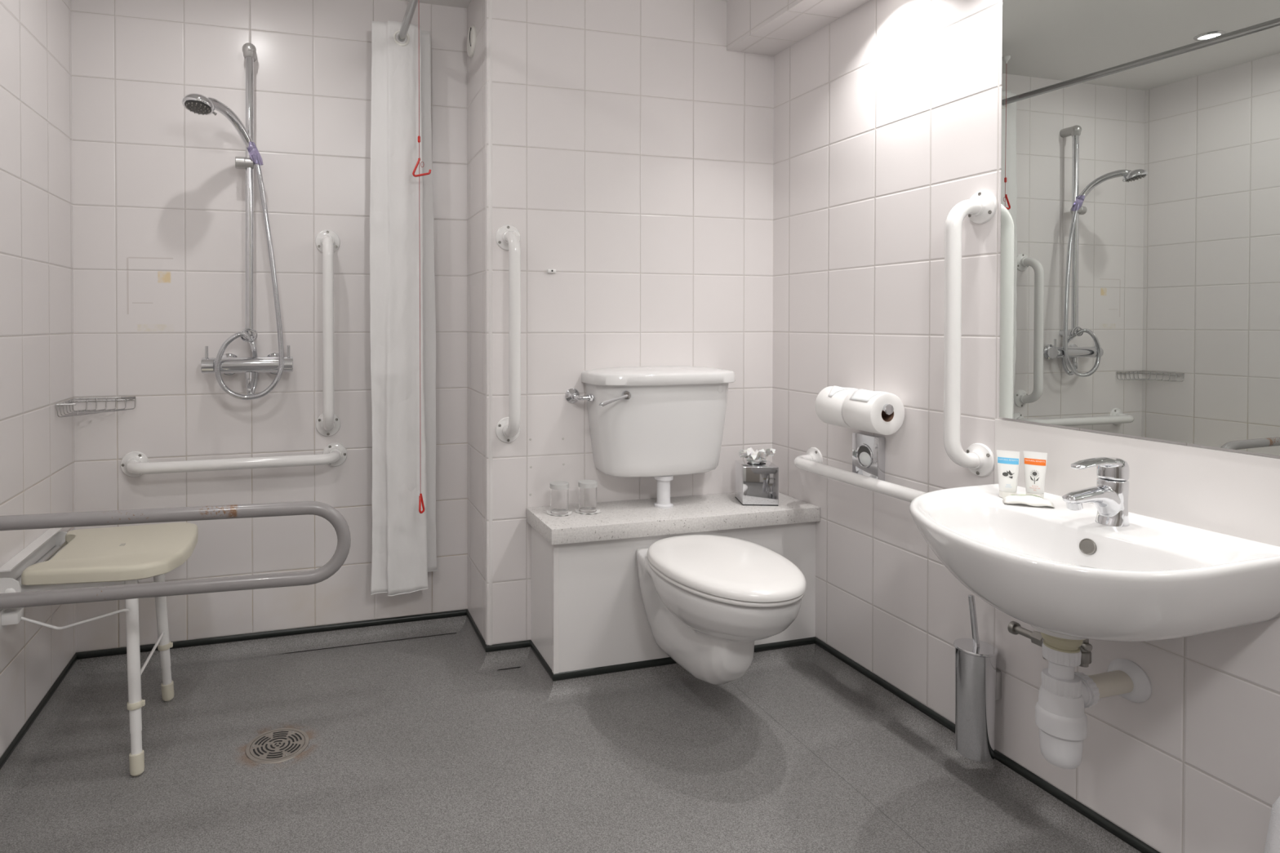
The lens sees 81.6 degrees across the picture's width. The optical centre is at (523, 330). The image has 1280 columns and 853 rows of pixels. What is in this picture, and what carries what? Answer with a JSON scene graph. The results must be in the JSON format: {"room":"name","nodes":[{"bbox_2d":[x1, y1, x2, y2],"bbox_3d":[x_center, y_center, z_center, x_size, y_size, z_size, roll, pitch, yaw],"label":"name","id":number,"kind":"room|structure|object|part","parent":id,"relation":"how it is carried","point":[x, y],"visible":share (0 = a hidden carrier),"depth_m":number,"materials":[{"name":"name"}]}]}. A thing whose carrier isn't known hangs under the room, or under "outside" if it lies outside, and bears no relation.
{"room":"accessible bathroom","nodes":[
{"label":"accessible bathroom","id":0,"kind":"room"},
{"bbox_2d":[0,0,75,758],"bbox_3d":[-0.958,-0.019,0.527,0.120,2.215,3.843,0,1,-16],"label":"wall","id":1,"kind":"structure","parent":0,"point":[37,366],"depth_m":1.95,"materials":[{"name":"tile"}]},
{"bbox_2d":[0,653,90,822],"bbox_3d":[-0.857,1.058,0.506,0.056,0.061,3.723,0,1,-16],"label":"baseboard","id":2,"kind":"structure","parent":1,"relation":"attached to","point":[20,758],"depth_m":1.91,"materials":[{"name":"plastic"}]},
{"bbox_2d":[0,501,351,608],"bbox_3d":[-0.800,0.496,1.648,0.802,0.280,0.090,0,1,-16],"label":"rail","id":3,"kind":"object","parent":1,"relation":"attached to","point":[44,521],"visible":1,"depth_m":1.64,"materials":[{"name":"grey metal"}]},
{"bbox_2d":[71,0,467,652],"bbox_3d":[-0.817,-0.041,2.505,1.248,2.215,0.120,0,1,-16],"label":"wall","id":4,"kind":"structure","parent":0,"point":[159,191],"depth_m":2.41,"materials":[{"name":"tile"}]},
{"bbox_2d":[55,395,135,417],"bbox_3d":[-1.290,0.230,2.214,0.172,0.041,0.180,0,1,-16],"label":"basket","id":5,"kind":"object","parent":4,"relation":"attached to","point":[79,412],"visible":1,"depth_m":2.25,"materials":[{"name":"silver metal"}]},
{"bbox_3d":[-1.290,0.216,2.214,0.172,0.013,0.180,0,1,-16],"label":"frame","id":6,"kind":"part","parent":5,"relation":"part of","materials":[{"name":"silver metal"}]},
{"bbox_2d":[120,442,346,477],"bbox_3d":[-0.926,0.425,2.363,0.699,0.082,0.103,0,1,-16],"label":"grab rail","id":7,"kind":"object","parent":4,"relation":"attached to","point":[134,464],"visible":1,"depth_m":2.32,"materials":[{"name":"white metal"}]},
{"bbox_3d":[-0.926,0.425,2.361,0.653,0.036,0.099,0,1,-16],"label":"rail","id":8,"kind":"part","parent":7,"relation":"part of","materials":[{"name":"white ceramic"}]},
{"bbox_2d":[200,345,293,388],"bbox_3d":[-0.893,0.119,2.377,0.276,0.140,0.088,0,1,-16],"label":"mixer valve","id":9,"kind":"object","parent":4,"relation":"attached to","point":[231,364],"visible":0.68,"depth_m":2.35,"materials":[{"name":"silver metal"}]},
{"bbox_3d":[-1.007,0.070,2.324,0.009,0.042,0.010,0,1,29],"label":"lever","id":10,"kind":"part","parent":9,"relation":"part of","materials":[{"name":"silver metal"}]},
{"bbox_3d":[-1.002,0.111,2.326,0.038,0.051,0.051,0,1,-16],"label":"control knob","id":11,"kind":"part","parent":9,"relation":"part of","materials":[{"name":"silver metal"}]},
{"bbox_3d":[-0.960,0.111,2.376,0.072,0.072,0.052,0,1,-16],"label":"wall plate","id":12,"kind":"part","parent":9,"relation":"part of","materials":[{"name":"silver metal"}]},
{"bbox_2d":[214,164,284,399],"bbox_3d":[-0.881,-0.173,2.358,0.209,0.787,0.098,0,1,-16],"label":"shower hose","id":13,"kind":"object","parent":9,"relation":"attached to","point":[251,394],"visible":0.98,"depth_m":2.35,"materials":[{"name":"silver metal"}]},
{"bbox_3d":[-0.821,0.110,2.416,0.072,0.072,0.052,0,1,-16],"label":"wall plate","id":14,"kind":"part","parent":9,"relation":"part of","materials":[{"name":"silver metal"}]},
{"bbox_3d":[-0.774,0.110,2.392,0.038,0.051,0.051,0,1,-16],"label":"control knob","id":15,"kind":"part","parent":9,"relation":"part of","materials":[{"name":"silver metal"}]},
{"bbox_3d":[-0.769,0.069,2.393,0.009,0.042,0.010,0,1,29],"label":"lever","id":16,"kind":"part","parent":9,"relation":"part of","materials":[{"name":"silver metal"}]},
{"bbox_2d":[235,42,263,338],"bbox_3d":[-0.884,-0.444,2.364,0.085,0.963,0.105,0,1,-16],"label":"riser rail","id":17,"kind":"object","parent":4,"relation":"attached to","point":[253,157],"visible":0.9,"depth_m":2.35,"materials":[{"name":"silver metal"}]},
{"bbox_2d":[182,93,253,147],"bbox_3d":[-0.923,-0.639,2.231,0.089,0.125,0.247,0,1,28],"label":"handset","id":18,"kind":"object","parent":17,"relation":"attached to","point":[196,103],"visible":1,"depth_m":2.19,"materials":[{"name":"silver metal"}]},
{"bbox_3d":[-0.911,-0.639,2.252,0.034,0.125,0.199,0,1,27],"label":"handle","id":19,"kind":"part","parent":18,"relation":"part of","materials":[{"name":"silver metal"}]},
{"bbox_2d":[75,608,466,677],"bbox_3d":[-0.793,1.036,2.433,1.248,0.061,0.056,0,1,-16],"label":"baseboard","id":20,"kind":"structure","parent":4,"relation":"attached to","point":[107,662],"depth_m":2.44,"materials":[{"name":"plastic"}]},
{"bbox_2d":[315,229,340,436],"bbox_3d":[-0.651,0.009,2.437,0.082,0.703,0.103,0,1,-16],"label":"grab rail","id":21,"kind":"object","parent":4,"relation":"attached to","point":[327,242],"visible":1,"depth_m":2.39,"materials":[{"name":"white metal"}]},
{"bbox_3d":[-0.650,0.009,2.435,0.036,0.657,0.099,0,1,-16],"label":"rail","id":22,"kind":"part","parent":21,"relation":"part of","materials":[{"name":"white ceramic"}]},
{"bbox_2d":[397,0,418,41],"bbox_3d":[0.081,-0.924,0.753,0.052,0.125,3.724,0,1,-16],"label":"curtain rod","id":23,"kind":"object","parent":4,"relation":"attached to","point":[411,6],"visible":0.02,"depth_m":2.26,"materials":[{"name":"silver metal"}]},
{"bbox_2d":[369,20,436,596],"bbox_3d":[-0.407,-0.071,2.490,0.231,1.919,0.096,0,1,-16],"label":"shower curtain","id":24,"kind":"object","parent":23,"relation":"hanging from","point":[402,223],"visible":0.98,"depth_m":2.45,"materials":[{"name":"white fabric"}]},
{"bbox_2d":[0,634,1084,852],"bbox_3d":[0.220,1.126,0.817,2.539,0.080,3.963,0,1,-16],"label":"floor","id":25,"kind":"structure","parent":0,"point":[409,749],"depth_m":1.78,"materials":[{"name":"plastic"}]},
{"bbox_2d":[0,522,198,776],"bbox_3d":[-1.095,0.817,1.948,0.401,0.514,0.468,0,1,-16],"label":"chair","id":26,"kind":"object","parent":25,"relation":"on","point":[56,559],"visible":0.92,"depth_m":1.82,"materials":[{"name":"beige plastic"}]},
{"bbox_3d":[-1.215,0.619,1.726,0.048,0.072,0.004,0,1,-16],"label":"hinge plate","id":27,"kind":"part","parent":26,"relation":"part of","materials":[{"name":"white plastic"}]},
{"bbox_3d":[-1.243,0.595,1.917,0.008,0.008,0.300,0,1,-16],"label":"hinge rod","id":28,"kind":"part","parent":26,"relation":"part of","materials":[{"name":"silver metal"}]},
{"bbox_3d":[-1.324,0.615,2.105,0.048,0.072,0.004,0,1,-16],"label":"hinge plate","id":29,"kind":"part","parent":26,"relation":"part of","materials":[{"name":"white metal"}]},
{"bbox_3d":[-1.097,0.707,1.785,0.269,0.057,0.037,0,1,-6],"label":"support rod","id":30,"kind":"part","parent":26,"relation":"part of","materials":[{"name":"white metal"}]},
{"bbox_3d":[-1.073,0.588,1.948,0.358,0.036,0.405,0,1,-16],"label":"seat","id":31,"kind":"part","parent":26,"relation":"part of","materials":[{"name":"beige plastic"}]},
{"bbox_3d":[-0.957,0.831,1.795,0.029,0.450,0.092,-1,1,-37],"label":"leg","id":32,"kind":"part","parent":26,"relation":"part of","materials":[{"name":"white metal"}]},
{"bbox_3d":[-1.039,0.828,2.100,0.029,0.448,0.061,0,1,29],"label":"leg","id":33,"kind":"part","parent":26,"relation":"part of","materials":[{"name":"white metal"}]},
{"bbox_2d":[244,728,309,764],"bbox_3d":[-0.635,1.071,1.890,0.157,0.004,0.157,0,1,-16],"label":"floor drain","id":34,"kind":"object","parent":25,"relation":"on","point":[282,744],"visible":1,"depth_m":1.88,"materials":[{"name":"silver metal"}]},
{"bbox_2d":[400,0,728,8],"bbox_3d":[0.220,-1.169,0.791,2.539,0.080,3.963,0,1,-16],"label":"ceiling","id":35,"kind":"structure","parent":0,"point":[456,3],"depth_m":2.56,"materials":[{"name":"white paint"}]},
{"bbox_2d":[412,18,431,513],"bbox_3d":[-0.335,-0.274,2.407,0.040,1.748,0.055,1,1,44],"label":"pull cord","id":36,"kind":"object","parent":35,"relation":"hanging from","point":[420,498],"visible":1,"depth_m":2.40,"materials":[{"name":"red fabric"}]},
{"bbox_3d":[-0.341,-0.290,2.407,0.005,1.659,0.002,0,1,-16],"label":"cord","id":37,"kind":"part","parent":36,"relation":"part of","materials":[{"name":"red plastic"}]},
{"bbox_3d":[-0.338,0.569,2.403,0.020,0.061,0.029,0,1,24],"label":"triangle handle","id":38,"kind":"part","parent":36,"relation":"part of","materials":[{"name":"red plastic"}]},
{"bbox_3d":[-0.334,-0.536,2.402,0.062,0.064,0.008,0,1,-16],"label":"triangle handle","id":39,"kind":"part","parent":36,"relation":"part of","materials":[{"name":"red plastic"}]},
{"bbox_2d":[466,0,773,645],"bbox_3d":[0.330,-0.043,2.675,1.051,2.215,0.428,0,1,-16],"label":"wall","id":40,"kind":"structure","parent":0,"point":[633,151],"depth_m":2.44,"materials":[{"name":"tile"}]},
{"bbox_2d":[455,608,486,674],"bbox_3d":[-0.178,1.036,2.450,0.056,0.061,0.363,0,1,-16],"label":"baseboard","id":41,"kind":"structure","parent":40,"relation":"attached to","point":[473,644],"depth_m":2.44,"materials":[{"name":"plastic"}]},
{"bbox_2d":[466,25,475,57],"bbox_3d":[-0.182,-0.996,2.515,0.016,0.104,0.104,0,1,-16],"label":"disc","id":42,"kind":"object","parent":40,"relation":"attached to","point":[471,38],"visible":1,"depth_m":2.49,"materials":[{"name":"white plastic"}]},
{"bbox_2d":[484,0,492,645],"bbox_3d":[-0.108,-0.070,2.340,0.027,2.155,0.027,0,1,-16],"label":"trim","id":43,"kind":"structure","parent":40,"relation":"attached to","point":[490,2],"depth_m":2.33,"materials":[{"name":"white"}]},
{"bbox_2d":[473,640,530,675],"bbox_3d":[-0.065,1.038,2.323,0.203,0.061,0.056,0,1,-16],"label":"baseboard","id":44,"kind":"structure","parent":40,"relation":"attached to","point":[509,655],"depth_m":2.34,"materials":[{"name":"plastic"}]},
{"bbox_2d":[495,224,520,442],"bbox_3d":[-0.035,0.011,2.295,0.082,0.699,0.103,0,1,-16],"label":"grab rail","id":45,"kind":"object","parent":40,"relation":"attached to","point":[507,237],"visible":1,"depth_m":2.25,"materials":[{"name":"white metal"}]},
{"bbox_3d":[-0.035,0.011,2.293,0.036,0.653,0.099,0,1,-16],"label":"rail","id":46,"kind":"part","parent":45,"relation":"part of","materials":[{"name":"white metal"}]},
{"bbox_2d":[546,268,555,273],"bbox_3d":[0.092,-0.194,2.377,0.028,0.013,0.013,0,1,-16],"label":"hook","id":47,"kind":"object","parent":40,"relation":"attached to","point":[549,270],"visible":1,"depth_m":2.37,"materials":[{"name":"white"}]},
{"bbox_2d":[530,521,815,672],"bbox_3d":[0.492,0.844,2.388,0.904,0.447,0.236,0,1,-16],"label":"wall","id":48,"kind":"structure","parent":0,"point":[603,621],"depth_m":2.21,"materials":[{"name":"white laminate"}]},
{"bbox_2d":[519,640,553,706],"bbox_3d":[0.039,1.039,2.230,0.056,0.061,0.292,0,1,-16],"label":"baseboard","id":49,"kind":"structure","parent":48,"relation":"attached to","point":[537,673],"depth_m":2.23,"materials":[{"name":"plastic"}]},
{"bbox_2d":[551,544,559,674],"bbox_3d":[0.095,0.817,2.156,0.016,0.387,0.016,0,1,-16],"label":"trim","id":50,"kind":"structure","parent":48,"relation":"attached to","point":[555,548],"depth_m":2.15,"materials":[{"name":"white"}]},
{"bbox_2d":[526,492,820,545],"bbox_3d":[0.488,0.597,2.370,0.919,0.046,0.260,0,1,-16],"label":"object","id":51,"kind":"structure","parent":48,"relation":"on","point":[634,518],"depth_m":2.29,"materials":[{"name":"stone"}]},
{"bbox_2d":[546,511,572,515],"bbox_3d":[0.114,0.572,2.300,0.084,0.003,0.081,0,1,-16],"label":"coaster","id":52,"kind":"object","parent":51,"relation":"on","point":[548,512],"visible":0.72,"depth_m":2.29,"materials":[{"name":"white"}]},
{"bbox_2d":[549,480,568,515],"bbox_3d":[0.114,0.526,2.300,0.061,0.094,0.061,0,1,-16],"label":"tumbler","id":53,"kind":"object","parent":52,"relation":"on","point":[559,490],"visible":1,"depth_m":2.28,"materials":[{"name":"clear glass"}]},
{"bbox_2d":[574,508,600,514],"bbox_3d":[0.205,0.572,2.320,0.084,0.003,0.081,0,1,-16],"label":"coaster","id":54,"kind":"object","parent":51,"relation":"on","point":[576,510],"visible":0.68,"depth_m":2.31,"materials":[{"name":"white"}]},
{"bbox_2d":[577,480,597,513],"bbox_3d":[0.205,0.525,2.320,0.061,0.094,0.061,0,1,-16],"label":"tumbler","id":55,"kind":"object","parent":54,"relation":"on","point":[587,488],"visible":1,"depth_m":2.30,"materials":[{"name":"clear glass"}]},
{"bbox_2d":[565,365,735,508],"bbox_3d":[0.438,0.348,2.383,0.566,0.451,0.204,0,1,-16],"label":"toilet cistern","id":56,"kind":"object","parent":51,"relation":"on","point":[661,423],"visible":1,"depth_m":2.33,"materials":[{"name":"white ceramic"}]},
{"bbox_3d":[0.166,0.214,2.395,0.049,0.049,0.028,0,1,-16],"label":"wall plate","id":57,"kind":"part","parent":56,"relation":"part of","materials":[{"name":"silver metal"}]},
{"bbox_3d":[0.281,0.210,2.260,0.129,0.042,0.028,0,1,-30],"label":"flush lever","id":58,"kind":"part","parent":56,"relation":"part of","materials":[{"name":"silver metal"}]},
{"bbox_3d":[0.460,0.318,2.408,0.480,0.305,0.165,0,1,-16],"label":"tank","id":59,"kind":"part","parent":56,"relation":"part of","materials":[{"name":"white ceramic"}]},
{"bbox_3d":[0.462,0.147,2.397,0.510,0.049,0.184,0,1,-16],"label":"lid","id":60,"kind":"part","parent":56,"relation":"part of","materials":[{"name":"white ceramic"}]},
{"bbox_2d":[734,447,778,506],"bbox_3d":[0.785,0.482,2.444,0.128,0.181,0.119,0,1,2],"label":"tissue box","id":61,"kind":"object","parent":51,"relation":"on","point":[756,477],"visible":1,"depth_m":2.39,"materials":[{"name":"silver metal"}]},
{"bbox_2d":[542,636,814,706],"bbox_3d":[0.506,1.038,2.242,0.960,0.061,0.056,0,1,-16],"label":"baseboard","id":62,"kind":"structure","parent":48,"relation":"attached to","point":[640,676],"depth_m":2.21,"materials":[{"name":"plastic"}]},
{"bbox_2d":[636,534,806,684],"bbox_3d":[0.539,0.801,1.999,0.363,0.379,0.535,0,1,-16],"label":"toilet","id":63,"kind":"object","parent":48,"relation":"attached to","point":[707,599],"visible":1,"depth_m":1.88,"materials":[{"name":"white ceramic"}]},
{"bbox_3d":[0.545,0.651,1.976,0.359,0.014,0.485,0,1,-16],"label":"seat","id":64,"kind":"part","parent":63,"relation":"part of","materials":[{"name":"white plastic"}]},
{"bbox_3d":[0.545,0.628,1.976,0.363,0.032,0.490,0,1,-16],"label":"lid","id":65,"kind":"part","parent":63,"relation":"part of","materials":[{"name":"white plastic"}]},
{"bbox_2d":[726,0,870,55],"bbox_3d":[1.276,-1.046,0.937,0.191,0.170,3.416,0,1,-16],"label":"ceiling","id":66,"kind":"structure","parent":0,"point":[762,27],"depth_m":2.37,"materials":[{"name":"paint"}]},
{"bbox_2d":[953,595,1001,762],"bbox_3d":[1.091,0.827,1.755,0.104,0.380,0.091,0,1,-16],"label":"toilet brush","id":67,"kind":"object","parent":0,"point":[978,680],"visible":1,"depth_m":1.72,"materials":[{"name":"silver metal"}]},
{"bbox_3d":[1.082,0.697,1.754,0.026,0.122,0.014,1,1,45],"label":"handle","id":68,"kind":"part","parent":67,"relation":"part of","materials":[{"name":"silver metal"}]},
{"bbox_3d":[1.085,0.760,1.753,0.091,0.007,0.091,0,1,-16],"label":"lid","id":69,"kind":"part","parent":67,"relation":"part of","materials":[{"name":"silver metal"}]},
{"bbox_2d":[772,0,1279,852],"bbox_3d":[1.366,-0.026,1.197,0.120,2.215,3.843,0,1,-16],"label":"wall","id":70,"kind":"structure","parent":0,"point":[887,115],"depth_m":1.97,"materials":[{"name":"tile"}]},
{"bbox_2d":[815,386,858,428],"bbox_3d":[0.955,0.227,2.176,0.116,0.118,0.112,0,1,-16],"label":"toilet roll","id":71,"kind":"object","parent":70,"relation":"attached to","point":[829,402],"visible":0.61,"depth_m":2.16,"materials":[{"name":"white paper"}]},
{"bbox_2d":[794,447,926,502],"bbox_3d":[0.994,0.428,2.090,0.103,0.082,0.698,0,1,-16],"label":"grab rail","id":72,"kind":"object","parent":70,"relation":"attached to","point":[812,461],"visible":0.5,"depth_m":2.10,"materials":[{"name":"white metal"}]},
{"bbox_2d":[852,431,884,480],"bbox_3d":[1.014,0.370,2.150,0.031,0.127,0.104,0,1,-16],"label":"dispenser","id":73,"kind":"object","parent":70,"relation":"attached to","point":[868,450],"visible":0.99,"depth_m":2.13,"materials":[{"name":"silver metal"}]},
{"bbox_2d":[881,404,893,414],"bbox_3d":[0.994,0.214,2.126,0.082,0.048,0.250,0,1,-16],"label":"toilet roll holder","id":74,"kind":"object","parent":70,"relation":"attached to","point":[888,409],"visible":0.23,"depth_m":2.00,"materials":[{"name":"silver metal"}]},
{"bbox_2d":[842,389,904,435],"bbox_3d":[0.988,0.228,2.063,0.116,0.118,0.112,0,1,-16],"label":"toilet roll","id":75,"kind":"object","parent":74,"relation":"on","point":[862,409],"visible":1,"depth_m":2.02,"materials":[{"name":"white paper"}]},
{"bbox_2d":[943,190,996,476],"bbox_3d":[1.078,0.008,1.787,0.106,0.705,0.082,0,1,-16],"label":"grab rail","id":76,"kind":"object","parent":70,"relation":"attached to","point":[980,208],"visible":1,"depth_m":1.77,"materials":[{"name":"white metal"}]},
{"bbox_3d":[1.076,0.008,1.786,0.102,0.659,0.036,0,1,-16],"label":"rail","id":77,"kind":"part","parent":76,"relation":"part of","materials":[{"name":"white metal"}]},
{"bbox_2d":[811,636,1159,852],"bbox_3d":[1.373,1.054,0.866,0.056,0.061,3.180,0,1,-16],"label":"baseboard","id":78,"kind":"structure","parent":70,"relation":"attached to","point":[1080,825],"depth_m":1.74,"materials":[{"name":"plastic"}]},
{"bbox_2d":[1007,621,1045,659],"bbox_3d":[1.134,0.577,1.541,0.138,0.202,0.132,0,1,-16],"label":"valve","id":79,"kind":"object","parent":70,"relation":"attached to","point":[1014,628],"visible":0.38,"depth_m":1.55,"materials":[{"name":"silver metal"}]},
{"bbox_2d":[1078,639,1093,667],"bbox_3d":[1.163,0.593,1.469,0.124,0.150,0.033,0,1,-16],"label":"valve","id":80,"kind":"object","parent":70,"relation":"attached to","point":[1086,648],"visible":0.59,"depth_m":1.45,"materials":[{"name":"silver metal"}]},
{"bbox_2d":[909,484,1279,641],"bbox_3d":[0.991,0.475,1.401,0.488,0.218,0.567,0,1,-16],"label":"washbasin","id":81,"kind":"object","parent":70,"relation":"attached to","point":[1059,571],"visible":0.99,"depth_m":1.23,"materials":[{"name":"white ceramic"}]},
{"bbox_2d":[996,449,1020,497],"bbox_3d":[1.081,0.320,1.629,0.032,0.104,0.033,0,1,-16],"label":"toiletry tube","id":82,"kind":"object","parent":81,"relation":"on","point":[1008,462],"visible":0.98,"depth_m":1.62,"materials":[{"name":"white plastic"}]},
{"bbox_2d":[1002,494,1054,507],"bbox_3d":[1.086,0.363,1.572,0.090,0.019,0.048,0,1,29],"label":"packet","id":83,"kind":"object","parent":81,"relation":"on","point":[1031,500],"visible":1,"depth_m":1.56,"materials":[{"name":"white"}]},
{"bbox_2d":[1022,450,1047,498],"bbox_3d":[1.132,0.320,1.615,0.032,0.104,0.032,0,1,-8],"label":"toiletry tube","id":84,"kind":"object","parent":81,"relation":"on","point":[1034,463],"visible":0.97,"depth_m":1.61,"materials":[{"name":"white plastic"}]},
{"bbox_2d":[1035,632,1151,769],"bbox_3d":[1.117,0.712,1.444,0.225,0.262,0.082,0,1,-16],"label":"trap","id":85,"kind":"object","parent":81,"relation":"hanging from","point":[1064,693],"visible":0.93,"depth_m":1.41,"materials":[{"name":"white plastic"}]},
{"bbox_2d":[1074,670,1133,708],"bbox_3d":[1.142,0.706,1.451,0.154,0.064,0.064,0,1,-16],"label":"drain pipe","id":86,"kind":"object","parent":85,"relation":"attached to","point":[1094,687],"depth_m":1.44,"materials":[{"name":"white plastic"}]},
{"bbox_2d":[1062,457,1129,526],"bbox_3d":[1.105,0.312,1.406,0.144,0.133,0.053,0,1,-22],"label":"tap","id":87,"kind":"object","parent":81,"relation":"on","point":[1110,495],"visible":1,"depth_m":1.40,"materials":[{"name":"silver metal"}]},
{"bbox_3d":[1.113,0.267,1.413,0.124,0.042,0.050,0,1,-16],"label":"lever","id":88,"kind":"part","parent":87,"relation":"part of","materials":[{"name":"silver metal"}]},
{"bbox_2d":[994,418,1279,546],"bbox_3d":[1.378,0.323,0.935,0.004,0.202,1.726,0,1,-16],"label":"backsplash","id":89,"kind":"structure","parent":70,"relation":"attached to","point":[1237,495],"depth_m":1.40,"materials":[{"name":"white tile"}]},
{"bbox_2d":[999,0,1279,455],"bbox_3d":[1.379,-0.281,0.921,0.005,0.994,1.711,0,1,-16],"label":"wall mirror","id":90,"kind":"object","parent":70,"relation":"attached to","point":[1140,291],"visible":1,"depth_m":1.44,"materials":[{"name":"white mirror"}]},
{"bbox_2d":[1263,796,1279,852],"bbox_3d":[1.278,0.788,1.021,0.150,0.353,0.356,0,1,-16],"label":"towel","id":91,"kind":"object","parent":70,"relation":"hanging from","point":[1272,844],"visible":1,"depth_m":1.15,"materials":[{"name":"white fabric"}]}
]}

